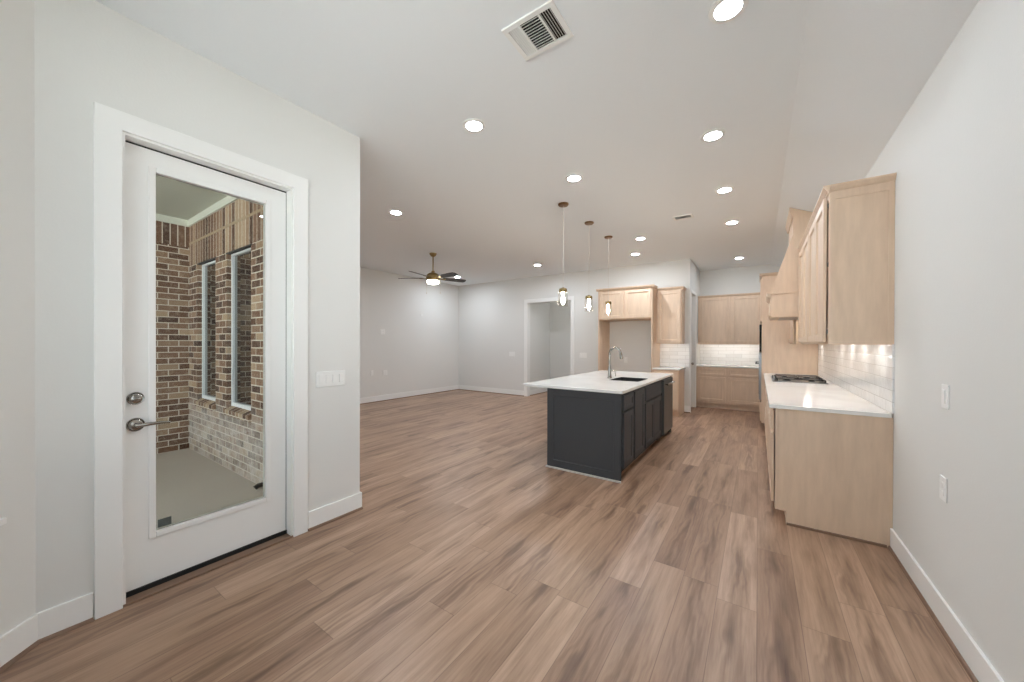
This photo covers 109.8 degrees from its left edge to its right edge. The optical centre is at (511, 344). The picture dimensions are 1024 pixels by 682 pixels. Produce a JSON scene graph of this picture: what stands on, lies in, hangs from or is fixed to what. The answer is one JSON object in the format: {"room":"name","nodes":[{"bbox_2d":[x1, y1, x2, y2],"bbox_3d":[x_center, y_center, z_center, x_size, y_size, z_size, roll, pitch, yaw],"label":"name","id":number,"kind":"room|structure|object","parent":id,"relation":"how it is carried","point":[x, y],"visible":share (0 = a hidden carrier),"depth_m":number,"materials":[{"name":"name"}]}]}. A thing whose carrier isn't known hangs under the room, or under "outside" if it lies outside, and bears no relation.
{"room":"open-plan kitchen","nodes":[
{"label":"open-plan kitchen","id":0,"kind":"room"},
{"bbox_2d":[0,517,6,525],"bbox_3d":[-2.116,-0.310,1.052,0.150,2.135,0.912,0,0,-11],"label":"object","id":1,"kind":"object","parent":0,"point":[3,521],"depth_m":1.50,"materials":[{"name":"white"}]},
{"bbox_2d":[0,0,35,635],"bbox_3d":[-2.149,-0.203,1.089,0.140,3.150,1.103,0,0,-11],"label":"wall","id":2,"kind":"structure","parent":0,"point":[17,62],"depth_m":1.57,"materials":[{"name":"white paint"}]},
{"bbox_2d":[0,613,39,672],"bbox_3d":[-2.072,1.303,1.110,0.026,0.138,1.103,0,0,-11],"label":"baseboard","id":3,"kind":"structure","parent":2,"relation":"attached to","point":[20,640],"depth_m":1.57,"materials":[{"name":"white paint"}]},
{"bbox_2d":[156,242,188,453],"bbox_3d":[-6.735,0.054,1.548,0.200,2.705,8.141,0,0,34],"label":"brick wall","id":4,"kind":"structure","parent":0,"point":[172,261],"depth_m":4.71,"materials":[{"name":"brown brick"}]},
{"bbox_2d":[156,221,188,247],"bbox_3d":[-6.731,-1.443,1.542,0.200,0.290,8.141,0,0,34],"label":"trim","id":5,"kind":"structure","parent":4,"relation":"on","point":[166,233],"depth_m":4.71,"materials":[{"name":"brick"}]},
{"bbox_2d":[156,196,237,226],"bbox_3d":[-5.224,-1.610,0.510,3.451,0.090,8.141,0,0,34],"label":"trim","id":6,"kind":"structure","parent":4,"relation":"attached to","point":[228,200],"depth_m":4.55,"materials":[{"name":"white wood"}]},
{"bbox_2d":[34,0,348,618],"bbox_3d":[-1.812,-0.206,2.316,0.150,3.150,1.526,0,0,34],"label":"wall","id":7,"kind":"structure","parent":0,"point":[87,52],"depth_m":1.78,"materials":[{"name":"white paint"}]},
{"bbox_2d":[38,592,93,643],"bbox_3d":[-2.125,1.301,1.716,0.026,0.138,0.166,0,0,34],"label":"baseboard","id":8,"kind":"structure","parent":7,"relation":"attached to","point":[58,620],"depth_m":1.71,"materials":[{"name":"white paint"}]},
{"bbox_2d":[93,102,307,619],"bbox_3d":[-1.855,0.083,2.256,0.185,2.572,1.025,0,0,34],"label":"door","id":9,"kind":"structure","parent":7,"relation":"attached to","point":[135,561],"depth_m":2.01,"materials":[{"name":"white paint"}]},
{"bbox_2d":[316,370,344,387],"bbox_3d":[-1.401,0.262,2.777,0.011,0.117,0.220,0,0,34],"label":"light switch","id":10,"kind":"object","parent":7,"relation":"attached to","point":[323,378],"visible":1,"depth_m":2.77,"materials":[{"name":"white plastic"}]},
{"bbox_2d":[156,176,227,219],"bbox_3d":[-5.357,-1.678,0.510,3.631,0.055,8.391,0,0,34],"label":"ceiling","id":11,"kind":"structure","parent":0,"point":[175,199],"depth_m":4.09,"materials":[{"name":"grey paint"}]},
{"bbox_2d":[189,199,262,483],"bbox_3d":[-2.980,-0.088,3.975,3.651,2.995,0.108,0,0,34],"label":"brick wall","id":12,"kind":"structure","parent":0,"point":[235,444],"depth_m":4.11,"materials":[{"name":"brown brick"}]},
{"bbox_2d":[195,257,215,410],"bbox_3d":[-3.780,-0.128,4.496,0.690,1.835,0.125,0,0,34],"label":"window","id":13,"kind":"structure","parent":12,"relation":"attached to","point":[208,400],"depth_m":4.59,"materials":[{"name":"white plastic"}]},
{"bbox_2d":[189,207,262,244],"bbox_3d":[-2.978,-1.341,3.969,3.651,0.030,0.112,0,0,34],"label":"trim","id":14,"kind":"structure","parent":12,"relation":"attached to","point":[260,209],"depth_m":4.04,"materials":[{"name":"beige brick"}]},
{"bbox_2d":[223,243,251,421],"bbox_3d":[-2.949,-0.123,3.927,0.715,1.835,0.125,0,0,34],"label":"window","id":15,"kind":"structure","parent":12,"relation":"attached to","point":[240,408],"depth_m":4.00,"materials":[{"name":"white plastic"}]},
{"bbox_2d":[253,482,262,489],"bbox_3d":[-2.474,1.383,3.513,0.043,0.055,0.086,0,0,34],"label":"spout","id":16,"kind":"object","parent":12,"relation":"attached to","point":[258,485],"visible":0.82,"depth_m":3.50,"materials":[{"name":"black metal"}]},
{"bbox_2d":[348,132,359,496],"bbox_3d":[-3.201,-0.218,4.253,4.630,3.150,0.100,0,0,34],"label":"wall","id":17,"kind":"structure","parent":0,"point":[354,141],"depth_m":2.94,"materials":[{"name":"white paint"}]},
{"bbox_2d":[308,492,362,530],"bbox_3d":[-1.371,1.299,2.817,0.026,0.138,0.434,0,0,34],"label":"baseboard","id":18,"kind":"structure","parent":17,"relation":"attached to","point":[321,516],"depth_m":2.80,"materials":[{"name":"white paint"}]},
{"bbox_2d":[360,267,458,397],"bbox_3d":[-3.400,-0.233,8.183,0.140,3.150,6.460,0,0,34],"label":"wall","id":19,"kind":"structure","parent":0,"point":[416,351],"depth_m":9.11,"materials":[{"name":"white paint"}]},
{"bbox_2d":[360,385,458,404],"bbox_3d":[-3.330,1.274,8.150,0.026,0.138,6.180,0,0,34],"label":"baseboard","id":20,"kind":"structure","parent":19,"relation":"attached to","point":[373,399],"depth_m":9.10,"materials":[{"name":"white paint"}]},
{"bbox_2d":[0,390,971,681],"bbox_3d":[-0.253,1.402,5.455,8.330,0.080,10.290,0,0,34],"label":"floor","id":21,"kind":"structure","parent":0,"point":[466,557],"depth_m":2.04,"materials":[{"name":"wood"}]},
{"bbox_2d":[546,376,671,482],"bbox_3d":[1.445,0.928,4.822,0.862,0.884,2.523,0,0,34],"label":"kitchen island","id":22,"kind":"object","parent":21,"relation":"on","point":[599,435],"visible":0.93,"depth_m":3.82,"materials":[{"name":"grey paint"}]},
{"bbox_2d":[523,370,672,393],"bbox_3d":[1.329,0.470,4.915,1.165,0.030,2.559,0,0,34],"label":"island countertop","id":23,"kind":"structure","parent":22,"relation":"on","point":[596,381],"depth_m":4.32,"materials":[{"name":"white stone"}]},
{"bbox_2d":[607,346,622,377],"bbox_3d":[1.389,0.240,4.843,0.211,0.430,0.060,0,0,34],"label":"kitchen faucet","id":24,"kind":"object","parent":23,"relation":"on","point":[614,347],"visible":1,"depth_m":4.87,"materials":[{"name":"silver metal"}]},
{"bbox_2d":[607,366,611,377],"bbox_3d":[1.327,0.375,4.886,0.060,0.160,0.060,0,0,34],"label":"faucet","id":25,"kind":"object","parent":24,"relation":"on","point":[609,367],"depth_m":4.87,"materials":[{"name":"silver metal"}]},
{"bbox_2d":[610,377,648,381],"bbox_3d":[1.540,0.581,4.740,0.384,0.248,0.524,0,0,34],"label":"undermount sink","id":26,"kind":"object","parent":23,"relation":"in","point":[618,378],"visible":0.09,"depth_m":4.95,"materials":[{"name":"black"}]},
{"bbox_2d":[596,284,659,372],"bbox_3d":[2.437,0.102,7.521,1.162,2.522,0.692,0,0,34],"label":"surround","id":27,"kind":"object","parent":21,"relation":"on","point":[630,303],"visible":0.64,"depth_m":7.27,"materials":[{"name":"brown wood"}]},
{"bbox_2d":[656,377,674,440],"bbox_3d":[2.074,0.935,5.481,0.673,0.868,0.615,0,0,34],"label":"dishwasher","id":28,"kind":"object","parent":21,"relation":"on","point":[667,383],"visible":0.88,"depth_m":5.24,"materials":[{"name":"black"}]},
{"bbox_2d":[653,369,683,416],"bbox_3d":[3.091,0.924,7.099,0.465,0.884,0.656,0,0,34],"label":"base cabinet","id":29,"kind":"object","parent":21,"relation":"on","point":[678,375],"visible":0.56,"depth_m":6.79,"materials":[{"name":"brown wood"}]},
{"bbox_2d":[652,366,684,369],"bbox_3d":[3.096,0.467,7.083,0.487,0.030,0.650,0,0,34],"label":"countertop","id":30,"kind":"structure","parent":29,"relation":"on","point":[658,367],"depth_m":6.91,"materials":[{"name":"white stone"}]},
{"bbox_2d":[696,367,759,411],"bbox_3d":[4.799,0.927,7.744,1.426,0.884,0.641,0,0,34],"label":"base cabinet","id":31,"kind":"object","parent":21,"relation":"on","point":[716,387],"visible":0.66,"depth_m":7.56,"materials":[{"name":"brown wood"}]},
{"bbox_2d":[696,364,758,368],"bbox_3d":[4.795,0.470,7.734,1.426,0.030,0.636,0,0,34],"label":"countertop","id":32,"kind":"structure","parent":31,"relation":"on","point":[698,365],"depth_m":7.75,"materials":[{"name":"white stone"}]},
{"bbox_2d":[765,386,766,435],"bbox_3d":[3.693,0.935,4.653,0.669,0.884,0.950,0,0,34],"label":"base cabinet","id":33,"kind":"object","parent":21,"relation":"on","point":[765,386],"visible":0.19,"depth_m":5.05,"materials":[{"name":"brown wood"}]},
{"bbox_2d":[766,398,768,458],"bbox_3d":[3.128,0.937,3.828,0.669,0.884,1.050,0,0,34],"label":"base cabinet","id":34,"kind":"object","parent":21,"relation":"on","point":[767,417],"visible":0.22,"depth_m":3.97,"materials":[{"name":"brown wood"}]},
{"bbox_2d":[759,272,818,422],"bbox_3d":[4.556,0.115,5.974,0.744,2.520,0.874,0,0,34],"label":"tall cabinet","id":35,"kind":"object","parent":21,"relation":"on","point":[779,356],"visible":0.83,"depth_m":5.71,"materials":[{"name":"brown wood"}]},
{"bbox_2d":[755,352,761,399],"bbox_3d":[4.250,0.520,6.205,0.085,0.765,0.780,0,0,34],"label":"wall oven","id":36,"kind":"object","parent":35,"relation":"in","point":[760,353],"visible":0.93,"depth_m":5.87,"materials":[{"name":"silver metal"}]},
{"bbox_2d":[759,324,761,351],"bbox_3d":[4.273,-0.102,6.188,0.033,0.450,0.780,0,0,34],"label":"microwave oven","id":37,"kind":"object","parent":35,"relation":"in","point":[760,325],"visible":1,"depth_m":5.87,"materials":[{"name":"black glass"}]},
{"bbox_2d":[768,408,892,547],"bbox_3d":[2.563,0.938,3.003,0.669,0.884,0.951,0,0,34],"label":"base cabinet","id":38,"kind":"object","parent":21,"relation":"on","point":[830,473],"visible":0.88,"depth_m":2.60,"materials":[{"name":"brown wood"}]},
{"bbox_2d":[764,373,891,417],"bbox_3d":[3.314,0.479,4.119,0.673,0.030,3.650,0,0,34],"label":"countertop","id":39,"kind":"structure","parent":38,"relation":"on","point":[826,398],"depth_m":3.04,"materials":[{"name":"white stone"}]},
{"bbox_2d":[771,374,827,383],"bbox_3d":[3.715,0.441,4.692,0.530,0.044,0.820,0,0,34],"label":"gas cooktop","id":40,"kind":"object","parent":39,"relation":"in","point":[777,377],"visible":1,"depth_m":4.52,"materials":[{"name":"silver metal"}]},
{"bbox_2d":[95,0,978,285],"bbox_3d":[-0.266,-1.713,5.482,8.550,0.550,10.650,0,0,34],"label":"ceiling","id":41,"kind":"structure","parent":0,"point":[806,96],"depth_m":2.56,"materials":[{"name":"white paint"}]},
{"bbox_2d":[389,210,402,214],"bbox_3d":[-1.511,-1.716,4.681,0.176,0.007,0.176,0,0,34],"label":"recessed light","id":42,"kind":"object","parent":41,"relation":"in","point":[394,212],"visible":1,"depth_m":4.67,"materials":[{"name":"white plastic"}]},
{"bbox_2d":[398,253,465,293],"bbox_3d":[-1.479,-1.343,6.791,1.262,0.768,1.282,0,0,34],"label":"ceiling fan","id":43,"kind":"object","parent":41,"relation":"hanging from","point":[433,278],"visible":1,"depth_m":6.76,"materials":[{"name":"gold metal"}]},
{"bbox_2d":[463,119,484,132],"bbox_3d":[-0.296,-1.705,2.806,0.176,0.007,0.176,0,0,34],"label":"recessed light","id":44,"kind":"object","parent":41,"relation":"in","point":[471,125],"visible":1,"depth_m":2.80,"materials":[{"name":"white plastic"}]},
{"bbox_2d":[502,0,573,60],"bbox_3d":[0.141,-1.698,1.961,0.310,0.012,0.250,0,0,34],"label":"ceiling vent","id":45,"kind":"object","parent":41,"relation":"in","point":[544,27],"visible":1,"depth_m":1.95,"materials":[{"name":"white plastic"}]},
{"bbox_2d":[558,202,568,303],"bbox_3d":[0.624,-1.086,4.383,0.128,1.250,0.128,0,0,34],"label":"pendant light","id":46,"kind":"object","parent":41,"relation":"hanging from","point":[562,290],"visible":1,"depth_m":4.37,"materials":[{"name":"glass"}]},
{"bbox_2d":[565,174,582,181],"bbox_3d":[0.638,-1.705,3.694,0.176,0.007,0.176,0,0,34],"label":"recessed light","id":47,"kind":"object","parent":41,"relation":"in","point":[574,177],"visible":1,"depth_m":3.69,"materials":[{"name":"white plastic"}]},
{"bbox_2d":[585,221,593,309],"bbox_3d":[1.082,-1.087,5.051,0.128,1.250,0.128,0,0,34],"label":"pendant light","id":48,"kind":"object","parent":41,"relation":"hanging from","point":[588,297],"visible":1,"depth_m":5.03,"materials":[{"name":"glass"}]},
{"bbox_2d":[604,236,612,313],"bbox_3d":[1.533,-1.089,5.724,0.128,1.250,0.128,0,0,34],"label":"pendant light","id":49,"kind":"object","parent":41,"relation":"hanging from","point":[607,303],"visible":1,"depth_m":5.71,"materials":[{"name":"glass"}]},
{"bbox_2d":[672,213,693,220],"bbox_3d":[2.290,-1.704,4.816,0.240,0.008,0.160,0,0,34],"label":"ceiling vent","id":50,"kind":"object","parent":41,"relation":"in","point":[681,217],"visible":1,"depth_m":4.82,"materials":[{"name":"white plastic"}]},
{"bbox_2d":[701,129,724,141],"bbox_3d":[1.637,-1.700,2.930,0.176,0.007,0.176,0,0,34],"label":"recessed light","id":51,"kind":"object","parent":41,"relation":"in","point":[713,135],"visible":1,"depth_m":2.92,"materials":[{"name":"white plastic"}]},
{"bbox_2d":[715,186,733,193],"bbox_3d":[2.345,-1.701,3.967,0.176,0.007,0.176,0,0,34],"label":"recessed light","id":52,"kind":"object","parent":41,"relation":"in","point":[722,190],"visible":1,"depth_m":3.96,"materials":[{"name":"white plastic"}]},
{"bbox_2d":[708,0,748,23],"bbox_3d":[1.093,-1.697,1.819,0.176,0.007,0.176,0,0,34],"label":"recessed light","id":53,"kind":"object","parent":41,"relation":"in","point":[722,11],"visible":1,"depth_m":1.82,"materials":[{"name":"white plastic"}]},
{"bbox_2d":[725,220,738,224],"bbox_3d":[3.076,-1.703,5.029,0.176,0.007,0.176,0,0,34],"label":"recessed light","id":54,"kind":"object","parent":41,"relation":"in","point":[733,221],"visible":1,"depth_m":5.01,"materials":[{"name":"white plastic"}]},
{"bbox_2d":[530,302,549,389],"bbox_3d":[0.762,-0.227,10.011,0.120,3.150,1.260,0,0,34],"label":"wall","id":55,"kind":"structure","parent":0,"point":[539,312],"depth_m":9.90,"materials":[{"name":"white paint"}]},
{"bbox_2d":[530,388,546,395],"bbox_3d":[0.784,1.280,9.926,0.026,0.138,1.120,0,0,34],"label":"baseboard","id":56,"kind":"structure","parent":55,"relation":"attached to","point":[540,390],"depth_m":9.82,"materials":[{"name":"white paint"}]},
{"bbox_2d":[550,301,570,378],"bbox_3d":[2.359,-0.220,9.608,2.970,3.150,0.120,0,0,34],"label":"wall","id":57,"kind":"structure","parent":0,"point":[560,314],"depth_m":10.21,"materials":[{"name":"white paint"}]},
{"bbox_2d":[458,259,690,405],"bbox_3d":[1.017,-0.222,8.994,6.230,3.150,0.130,0,0,34],"label":"wall","id":58,"kind":"structure","parent":0,"point":[491,314],"depth_m":8.92,"materials":[{"name":"white paint"}]},
{"bbox_2d":[459,385,523,395],"bbox_3d":[-0.630,1.275,10.030,2.295,0.138,0.026,0,0,34],"label":"baseboard","id":59,"kind":"structure","parent":58,"relation":"attached to","point":[461,387],"depth_m":9.97,"materials":[{"name":"white paint"}]},
{"bbox_2d":[524,296,573,395],"bbox_3d":[0.937,0.095,9.040,1.410,2.515,0.146,0,0,34],"label":"trim","id":60,"kind":"structure","parent":58,"relation":"attached to","point":[528,302],"depth_m":9.34,"materials":[{"name":"white paint"}]},
{"bbox_2d":[580,353,586,357],"bbox_3d":[1.672,0.257,8.460,0.178,0.118,0.012,0,0,34],"label":"light switch","id":61,"kind":"object","parent":58,"relation":"attached to","point":[582,355],"visible":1,"depth_m":8.45,"materials":[{"name":"white plastic"}]},
{"bbox_2d":[656,286,686,343],"bbox_3d":[3.192,-0.570,7.204,0.499,1.111,0.364,0,0,34],"label":"upper cabinet","id":62,"kind":"object","parent":58,"relation":"attached to","point":[670,322],"visible":1,"depth_m":7.08,"materials":[{"name":"brown wood"}]},
{"bbox_2d":[660,344,689,366],"bbox_3d":[3.314,0.218,7.335,0.560,0.466,0.010,0,0,34],"label":"tile backsplash","id":63,"kind":"structure","parent":58,"relation":"attached to","point":[673,355],"depth_m":7.32,"materials":[{"name":"white tile"}]},
{"bbox_2d":[684,406,689,412],"bbox_3d":[3.506,1.298,7.197,0.106,0.138,0.026,0,0,34],"label":"baseboard","id":64,"kind":"object","parent":58,"relation":"attached to","point":[686,408],"visible":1,"depth_m":7.19,"materials":[{"name":"white paint"}]},
{"bbox_2d":[691,260,699,406],"bbox_3d":[3.954,-0.209,7.885,0.130,3.150,1.360,0,0,34],"label":"wall","id":65,"kind":"structure","parent":0,"point":[695,272],"depth_m":7.85,"materials":[{"name":"white paint"}]},
{"bbox_2d":[690,289,696,412],"bbox_3d":[3.744,0.127,7.569,0.148,2.480,0.800,0,0,34],"label":"door","id":66,"kind":"structure","parent":65,"relation":"in","point":[691,290],"depth_m":7.76,"materials":[{"name":"white paint"}]},
{"bbox_2d":[700,264,779,365],"bbox_3d":[5.137,-0.231,7.978,2.057,3.200,0.130,0,0,34],"label":"wall","id":67,"kind":"structure","parent":0,"point":[738,280],"depth_m":8.03,"materials":[{"name":"white paint"}]},
{"bbox_2d":[698,292,759,344],"bbox_3d":[4.879,-0.542,7.849,1.426,1.082,0.374,0,0,34],"label":"upper cabinet","id":68,"kind":"object","parent":67,"relation":"attached to","point":[727,318],"visible":0.71,"depth_m":7.77,"materials":[{"name":"brown wood"}]},
{"bbox_2d":[700,344,758,365],"bbox_3d":[4.979,0.227,8.001,1.426,0.454,0.010,0,0,34],"label":"tile backsplash","id":69,"kind":"structure","parent":67,"relation":"attached to","point":[725,354],"depth_m":8.06,"materials":[{"name":"white tile"}]},
{"bbox_2d":[820,0,1023,681],"bbox_3d":[3.402,-0.070,3.500,0.143,2.900,9.480,0,0,34],"label":"wall","id":70,"kind":"structure","parent":0,"point":[956,155],"depth_m":1.59,"materials":[{"name":"white paint"}]},
{"bbox_2d":[766,208,812,320],"bbox_3d":[3.661,-0.987,4.592,0.673,1.319,0.802,0,0,34],"label":"range hood","id":71,"kind":"object","parent":70,"relation":"attached to","point":[783,299],"visible":0.3,"depth_m":4.34,"materials":[{"name":"brown wood"}]},
{"bbox_2d":[789,320,800,343],"bbox_3d":[4.247,-0.579,5.184,0.371,1.149,0.835,0,0,34],"label":"upper cabinet","id":72,"kind":"object","parent":70,"relation":"attached to","point":[793,324],"visible":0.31,"depth_m":4.96,"materials":[{"name":"brown wood"}]},
{"bbox_2d":[798,225,811,343],"bbox_3d":[3.278,-0.577,3.769,0.371,1.149,1.006,0,0,34],"label":"upper cabinet","id":73,"kind":"object","parent":70,"relation":"attached to","point":[803,247],"visible":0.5,"depth_m":3.82,"materials":[{"name":"brown wood"}]},
{"bbox_2d":[808,173,896,344],"bbox_3d":[2.704,-0.575,2.931,0.371,1.149,1.027,0,0,34],"label":"upper cabinet","id":74,"kind":"object","parent":70,"relation":"attached to","point":[851,269],"visible":1,"depth_m":2.54,"materials":[{"name":"brown wood"}]},
{"bbox_2d":[818,344,894,413],"bbox_3d":[3.598,0.230,3.925,0.010,0.470,3.648,0,0,34],"label":"tile backsplash","id":75,"kind":"structure","parent":70,"relation":"attached to","point":[866,371],"depth_m":3.09,"materials":[{"name":"white tile"}]},
{"bbox_2d":[939,474,946,502],"bbox_3d":[2.119,0.708,1.768,0.010,0.118,0.072,0,0,34],"label":"wall outlet","id":76,"kind":"object","parent":70,"relation":"attached to","point":[943,481],"visible":1,"depth_m":1.76,"materials":[{"name":"white plastic"}]},
{"bbox_2d":[887,528,1003,681],"bbox_3d":[1.628,1.315,1.070,0.026,0.138,3.322,0,0,34],"label":"baseboard","id":77,"kind":"structure","parent":70,"relation":"attached to","point":[973,660],"depth_m":1.72,"materials":[{"name":"white paint"}]},
{"bbox_2d":[941,384,949,409],"bbox_3d":[2.111,0.254,1.754,0.012,0.118,0.072,0,0,34],"label":"light switch","id":78,"kind":"object","parent":70,"relation":"attached to","point":[945,388],"visible":1,"depth_m":1.74,"materials":[{"name":"white plastic"}]},
{"label":"outside","id":79,"kind":"structure","parent":0,"visible":0},
{"bbox_2d":[156,448,262,528],"bbox_3d":[-5.783,1.488,0.595,4.400,0.150,8.841,0,0,34],"label":"patio","id":80,"kind":"structure","parent":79,"point":[189,484],"depth_m":3.57,"materials":[{"name":"concrete"}]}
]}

